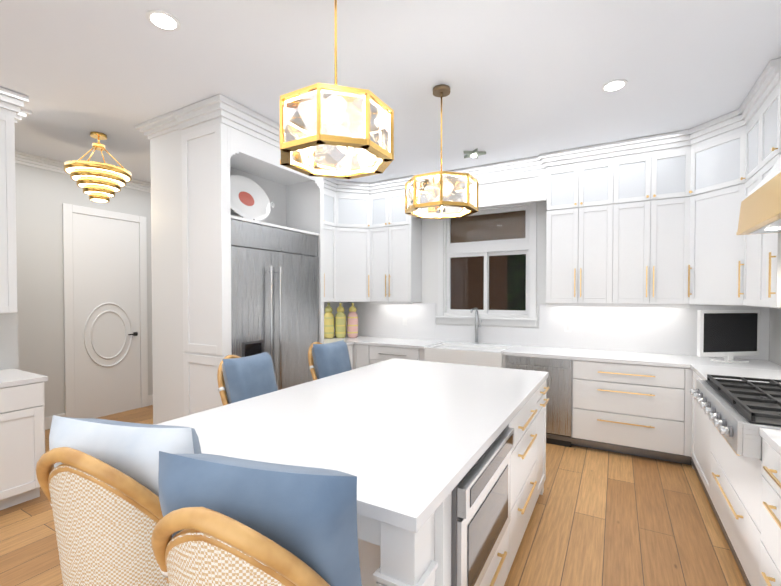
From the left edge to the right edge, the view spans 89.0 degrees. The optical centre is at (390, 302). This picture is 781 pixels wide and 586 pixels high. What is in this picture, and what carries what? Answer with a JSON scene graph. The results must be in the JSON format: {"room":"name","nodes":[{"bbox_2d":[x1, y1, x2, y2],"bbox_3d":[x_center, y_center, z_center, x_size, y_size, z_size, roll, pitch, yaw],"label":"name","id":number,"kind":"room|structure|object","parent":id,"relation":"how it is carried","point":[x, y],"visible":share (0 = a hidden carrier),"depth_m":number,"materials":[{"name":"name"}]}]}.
{"room":"kitchen","nodes":[
{"label":"kitchen","id":0,"kind":"room"},
{"bbox_2d":[0,127,17,369],"bbox_3d":[-4.138,-0.042,1.590,0.120,3.050,4.000,1,1,30],"label":"wall","id":1,"kind":"structure","parent":0,"point":[8,340],"depth_m":3.26,"materials":[{"name":"grey paint"}]},
{"bbox_2d":[14,108,31,124],"bbox_3d":[-4.117,-1.511,1.602,0.290,0.110,4.085,1,1,30],"label":"crown molding","id":2,"kind":"structure","parent":1,"relation":"attached to","point":[23,114],"depth_m":3.28,"materials":[{"name":"white wood"}]},
{"bbox_2d":[15,163,152,416],"bbox_3d":[-4.073,-0.088,4.314,0.120,3.050,8.800,1,1,30],"label":"wall","id":3,"kind":"structure","parent":0,"point":[42,195],"depth_m":4.51,"materials":[{"name":"grey paint"}]},
{"bbox_2d":[15,150,150,192],"bbox_3d":[-4.009,-1.554,4.195,0.087,0.110,8.700,1,1,30],"label":"crown molding","id":4,"kind":"structure","parent":3,"relation":"attached to","point":[23,158],"depth_m":4.47,"materials":[{"name":"white wood"}]},
{"bbox_2d":[45,394,152,429],"bbox_3d":[-4.039,1.368,4.262,0.015,0.140,8.700,1,1,30],"label":"baseboard","id":5,"kind":"structure","parent":3,"relation":"attached to","point":[110,409],"depth_m":5.02,"materials":[{"name":"white wood"}]},
{"bbox_2d":[62,203,147,417],"bbox_3d":[-3.558,0.130,5.037,0.058,2.590,0.940,1,1,30],"label":"hall door","id":6,"kind":"structure","parent":3,"relation":"in","point":[105,308],"depth_m":4.99,"materials":[{"name":"white wood"}]},
{"bbox_2d":[150,130,184,424],"bbox_3d":[-1.670,-0.084,4.068,0.480,3.050,1.250,1,1,30],"label":"wall","id":7,"kind":"structure","parent":0,"point":[167,268],"depth_m":3.52,"materials":[{"name":"white paint"}]},
{"bbox_2d":[135,111,178,139],"bbox_3d":[-1.728,-1.552,4.027,0.565,0.110,1.335,1,1,30],"label":"crown molding","id":8,"kind":"structure","parent":7,"relation":"attached to","point":[158,126],"depth_m":3.47,"materials":[{"name":"white wood"}]},
{"bbox_2d":[324,302,343,335],"bbox_3d":[-1.169,-0.107,5.434,0.120,3.050,1.620,1,1,30],"label":"wall","id":9,"kind":"structure","parent":0,"point":[334,306],"depth_m":5.91,"materials":[{"name":"white paint"}]},
{"bbox_2d":[324,186,335,301],"bbox_3d":[-1.101,-0.748,5.033,0.378,1.486,0.999,1,1,30],"label":"upper cabinet","id":10,"kind":"object","parent":9,"relation":"attached to","point":[329,194],"depth_m":5.26,"materials":[{"name":"white wood"}]},
{"bbox_2d":[0,405,745,585],"bbox_3d":[-1.069,1.496,2.573,7.150,0.060,9.000,1,1,30],"label":"floor","id":11,"kind":"structure","parent":0,"point":[598,517],"depth_m":2.55,"materials":[{"name":"brown wood"}]},
{"bbox_2d":[0,87,47,509],"bbox_3d":[-3.597,-0.043,1.725,0.682,3.046,3.170,1,1,30],"label":"hutch","id":12,"kind":"object","parent":11,"relation":"on","point":[22,425],"visible":0.92,"depth_m":2.91,"materials":[{"name":"white wood"}]},
{"bbox_2d":[36,415,201,585],"bbox_3d":[-0.729,0.907,1.213,0.533,1.166,0.535,1,1,30],"label":"stool","id":13,"kind":"object","parent":11,"relation":"on","point":[98,480],"visible":0.67,"depth_m":1.00,"materials":[{"name":"wicker"}]},
{"bbox_2d":[217,351,277,405],"bbox_3d":[-0.920,0.911,2.723,0.504,1.107,0.470,1,1,30],"label":"stool","id":14,"kind":"object","parent":11,"relation":"on","point":[242,378],"visible":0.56,"depth_m":2.62,"materials":[{"name":"fabric"}]},
{"bbox_2d":[173,94,329,415],"bbox_3d":[-1.223,-0.077,3.768,0.587,3.046,1.330,1,1,30],"label":"tall cabinet","id":15,"kind":"object","parent":11,"relation":"on","point":[253,240],"visible":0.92,"depth_m":3.39,"materials":[{"name":"white wood"}]},
{"bbox_2d":[151,451,361,585],"bbox_3d":[-0.266,0.912,0.935,0.524,1.166,0.530,1,1,30],"label":"stool","id":16,"kind":"object","parent":11,"relation":"on","point":[227,521],"visible":1,"depth_m":0.75,"materials":[{"name":"fabric"}]},
{"bbox_2d":[308,340,351,380],"bbox_3d":[-0.482,0.898,3.494,0.501,1.107,0.466,1,1,30],"label":"stool","id":17,"kind":"object","parent":11,"relation":"on","point":[328,359],"visible":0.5,"depth_m":3.40,"materials":[{"name":"fabric"}]},
{"bbox_2d":[324,340,353,369],"bbox_3d":[-0.995,0.716,4.971,0.647,1.420,0.953,1,1,30],"label":"base","id":18,"kind":"object","parent":11,"relation":"on","point":[349,346],"visible":0.12,"depth_m":5.19,"materials":[{"name":"white wood"}]},
{"bbox_2d":[357,378,548,585],"bbox_3d":[0.067,1.027,2.399,1.382,0.884,2.306,1,1,30],"label":"kitchen island","id":19,"kind":"object","parent":11,"relation":"on","point":[474,536],"depth_m":1.52,"materials":[{"name":"white wood"}]},
{"bbox_2d":[156,358,547,533],"bbox_3d":[0.049,0.565,2.399,1.370,0.040,2.330,1,1,30],"label":"island countertop","id":20,"kind":"structure","parent":19,"relation":"on","point":[408,431],"depth_m":1.80,"materials":[{"name":"white stone"}]},
{"bbox_2d":[324,302,780,468],"bbox_3d":[1.229,0.722,4.606,4.874,1.420,0.705,1,1,30],"label":"base cabinets","id":21,"kind":"object","parent":11,"relation":"on","point":[622,383],"visible":0.46,"depth_m":4.03,"materials":[{"name":"white wood"}]},
{"bbox_2d":[324,303,333,337],"bbox_3d":[-0.876,0.248,5.630,0.159,0.501,0.159,1,1,30],"label":"jar","id":22,"kind":"object","parent":21,"relation":"on","point":[328,324],"visible":0.94,"depth_m":5.57,"materials":[{"name":"yellow"}]},
{"bbox_2d":[335,303,345,337],"bbox_3d":[-0.713,0.248,5.675,0.159,0.501,0.159,1,1,30],"label":"jar","id":23,"kind":"object","parent":21,"relation":"on","point":[340,324],"visible":1,"depth_m":5.62,"materials":[{"name":"yellow"}]},
{"bbox_2d":[347,303,357,337],"bbox_3d":[-0.542,0.247,5.693,0.159,0.501,0.159,1,1,30],"label":"jar","id":24,"kind":"object","parent":21,"relation":"on","point":[352,324],"visible":1,"depth_m":5.63,"materials":[{"name":"pink ceramic"}]},
{"bbox_2d":[403,317,406,325],"bbox_3d":[0.201,0.258,5.573,0.070,0.115,0.003,1,1,30],"label":"electrical outlet plate","id":25,"kind":"object","parent":21,"relation":"attached to","point":[404,318],"depth_m":5.57,"materials":[{"name":"white plastic"}]},
{"bbox_2d":[470,307,481,343],"bbox_3d":[1.048,0.282,4.892,0.096,0.457,0.261,1,1,30],"label":"faucet","id":26,"kind":"object","parent":21,"relation":"on","point":[476,325],"visible":1,"depth_m":4.97,"materials":[{"name":"silver metal"}]},
{"bbox_2d":[697,310,759,362],"bbox_3d":[3.080,0.297,3.621,0.509,0.470,0.408,1,1,30],"label":"tv","id":27,"kind":"object","parent":21,"relation":"on","point":[729,335],"visible":1,"depth_m":3.60,"materials":[{"name":"white plastic"}]},
{"bbox_2d":[690,365,780,585],"bbox_3d":[1.380,0.787,0.740,0.787,1.420,5.956,1,1,30],"label":"base cabinets","id":28,"kind":"object","parent":11,"relation":"on","point":[736,442],"visible":1,"depth_m":2.08,"materials":[{"name":"white wood"}]},
{"bbox_2d":[0,0,780,182],"bbox_3d":[-1.069,-1.613,2.521,7.150,0.060,9.000,1,1,30],"label":"ceiling","id":29,"kind":"structure","parent":0,"point":[522,79],"depth_m":2.65,"materials":[{"name":"white paint"}]},
{"bbox_2d":[64,132,131,202],"bbox_3d":[-2.775,-1.288,3.785,0.520,0.628,0.520,1,1,30],"label":"pendant light","id":30,"kind":"object","parent":29,"relation":"hanging from","point":[104,182],"visible":1,"depth_m":3.69,"materials":[{"name":"gold metal"}]},
{"bbox_2d":[146,10,180,31],"bbox_3d":[-1.268,-1.574,2.221,0.170,0.007,0.170,1,1,30],"label":"recessed light","id":31,"kind":"object","parent":29,"relation":"in","point":[162,20],"visible":1,"depth_m":2.21,"materials":[{"name":"white"}]},
{"bbox_2d":[279,0,393,178],"bbox_3d":[-0.254,-1.113,1.847,0.505,0.914,0.505,1,1,30],"label":"pendant light","id":32,"kind":"object","parent":29,"relation":"hanging from","point":[315,123],"visible":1,"depth_m":1.67,"materials":[{"name":"gold metal"}]},
{"bbox_2d":[405,84,478,218],"bbox_3d":[0.379,-1.131,2.959,0.505,0.914,0.505,1,1,30],"label":"pendant light","id":33,"kind":"object","parent":29,"relation":"hanging from","point":[441,194],"visible":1,"depth_m":2.80,"materials":[{"name":"gold metal"}]},
{"bbox_2d":[464,148,485,158],"bbox_3d":[0.899,-1.589,4.269,0.247,0.043,0.236,1,1,30],"label":"ceiling light","id":34,"kind":"object","parent":29,"relation":"attached to","point":[475,153],"visible":1,"depth_m":4.23,"materials":[{"name":"grey"}]},
{"bbox_2d":[601,79,627,91],"bbox_3d":[1.635,-1.585,2.905,0.170,0.007,0.170,1,1,30],"label":"recessed light","id":35,"kind":"object","parent":29,"relation":"in","point":[614,85],"visible":1,"depth_m":2.89,"materials":[{"name":"white plastic"}]},
{"bbox_2d":[412,201,727,327],"bbox_3d":[1.434,-0.099,4.954,5.120,3.050,0.120,1,1,30],"label":"wall","id":36,"kind":"structure","parent":0,"point":[429,260],"depth_m":5.33,"materials":[{"name":"white paint"}]},
{"bbox_2d":[336,186,371,301],"bbox_3d":[-0.571,-0.758,5.609,0.728,1.486,0.699,1,1,30],"label":"upper cabinet","id":37,"kind":"object","parent":36,"relation":"attached to","point":[353,203],"depth_m":5.42,"materials":[{"name":"white wood"}]},
{"bbox_2d":[372,186,423,301],"bbox_3d":[0.045,-0.756,5.450,0.677,1.486,0.366,1,1,30],"label":"upper cabinet","id":38,"kind":"object","parent":36,"relation":"attached to","point":[396,235],"depth_m":5.30,"materials":[{"name":"white wood"}]},
{"bbox_2d":[435,202,537,326],"bbox_3d":[1.202,-0.498,5.044,1.290,1.545,0.178,1,1,30],"label":"window","id":39,"kind":"structure","parent":36,"relation":"in","point":[488,232],"depth_m":5.05,"materials":[{"name":"white wood"}]},
{"bbox_2d":[544,154,619,305],"bbox_3d":[2.073,-0.736,4.298,0.687,1.486,0.363,1,1,30],"label":"upper cabinet","id":40,"kind":"object","parent":36,"relation":"attached to","point":[582,196],"depth_m":4.15,"materials":[{"name":"white wood"}]},
{"bbox_2d":[620,150,643,305],"bbox_3d":[2.464,-0.732,4.076,0.420,1.486,0.363,1,1,30],"label":"upper cabinet","id":41,"kind":"object","parent":36,"relation":"attached to","point":[632,161],"depth_m":3.95,"materials":[{"name":"white wood"}]},
{"bbox_2d":[640,142,683,305],"bbox_3d":[2.732,-0.730,3.921,0.405,1.486,0.367,1,1,30],"label":"upper cabinet","id":42,"kind":"object","parent":36,"relation":"attached to","point":[650,221],"depth_m":3.82,"materials":[{"name":"white wood"}]},
{"bbox_2d":[680,122,739,305],"bbox_3d":[3.049,-0.723,3.550,0.689,1.486,0.699,1,1,30],"label":"upper cabinet","id":43,"kind":"object","parent":36,"relation":"attached to","point":[711,153],"depth_m":3.53,"materials":[{"name":"white wood"}]},
{"bbox_2d":[769,308,780,364],"bbox_3d":[1.723,-0.022,0.407,0.120,3.050,7.740,1,1,30],"label":"wall","id":44,"kind":"structure","parent":0,"point":[775,336],"depth_m":3.56,"materials":[{"name":"white paint"}]},
{"bbox_2d":[736,156,780,234],"bbox_3d":[2.286,-1.004,2.049,0.537,1.134,1.120,1,1,30],"label":"range hood","id":45,"kind":"object","parent":44,"relation":"attached to","point":[760,210],"visible":1,"depth_m":2.30,"materials":[{"name":"beige wood"}]},
{"bbox_2d":[736,74,780,307],"bbox_3d":[2.855,-0.712,2.873,0.357,1.486,0.846,1,1,30],"label":"upper cabinet","id":46,"kind":"object","parent":44,"relation":"attached to","point":[758,284],"depth_m":2.90,"materials":[{"name":"white wood"}]},
{"label":"outside","id":47,"kind":"structure","parent":0,"visible":0},
{"bbox_2d":[451,254,525,309],"bbox_3d":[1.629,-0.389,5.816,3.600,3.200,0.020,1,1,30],"label":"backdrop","id":48,"kind":"structure","parent":47,"point":[468,264],"depth_m":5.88,"materials":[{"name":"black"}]}
]}

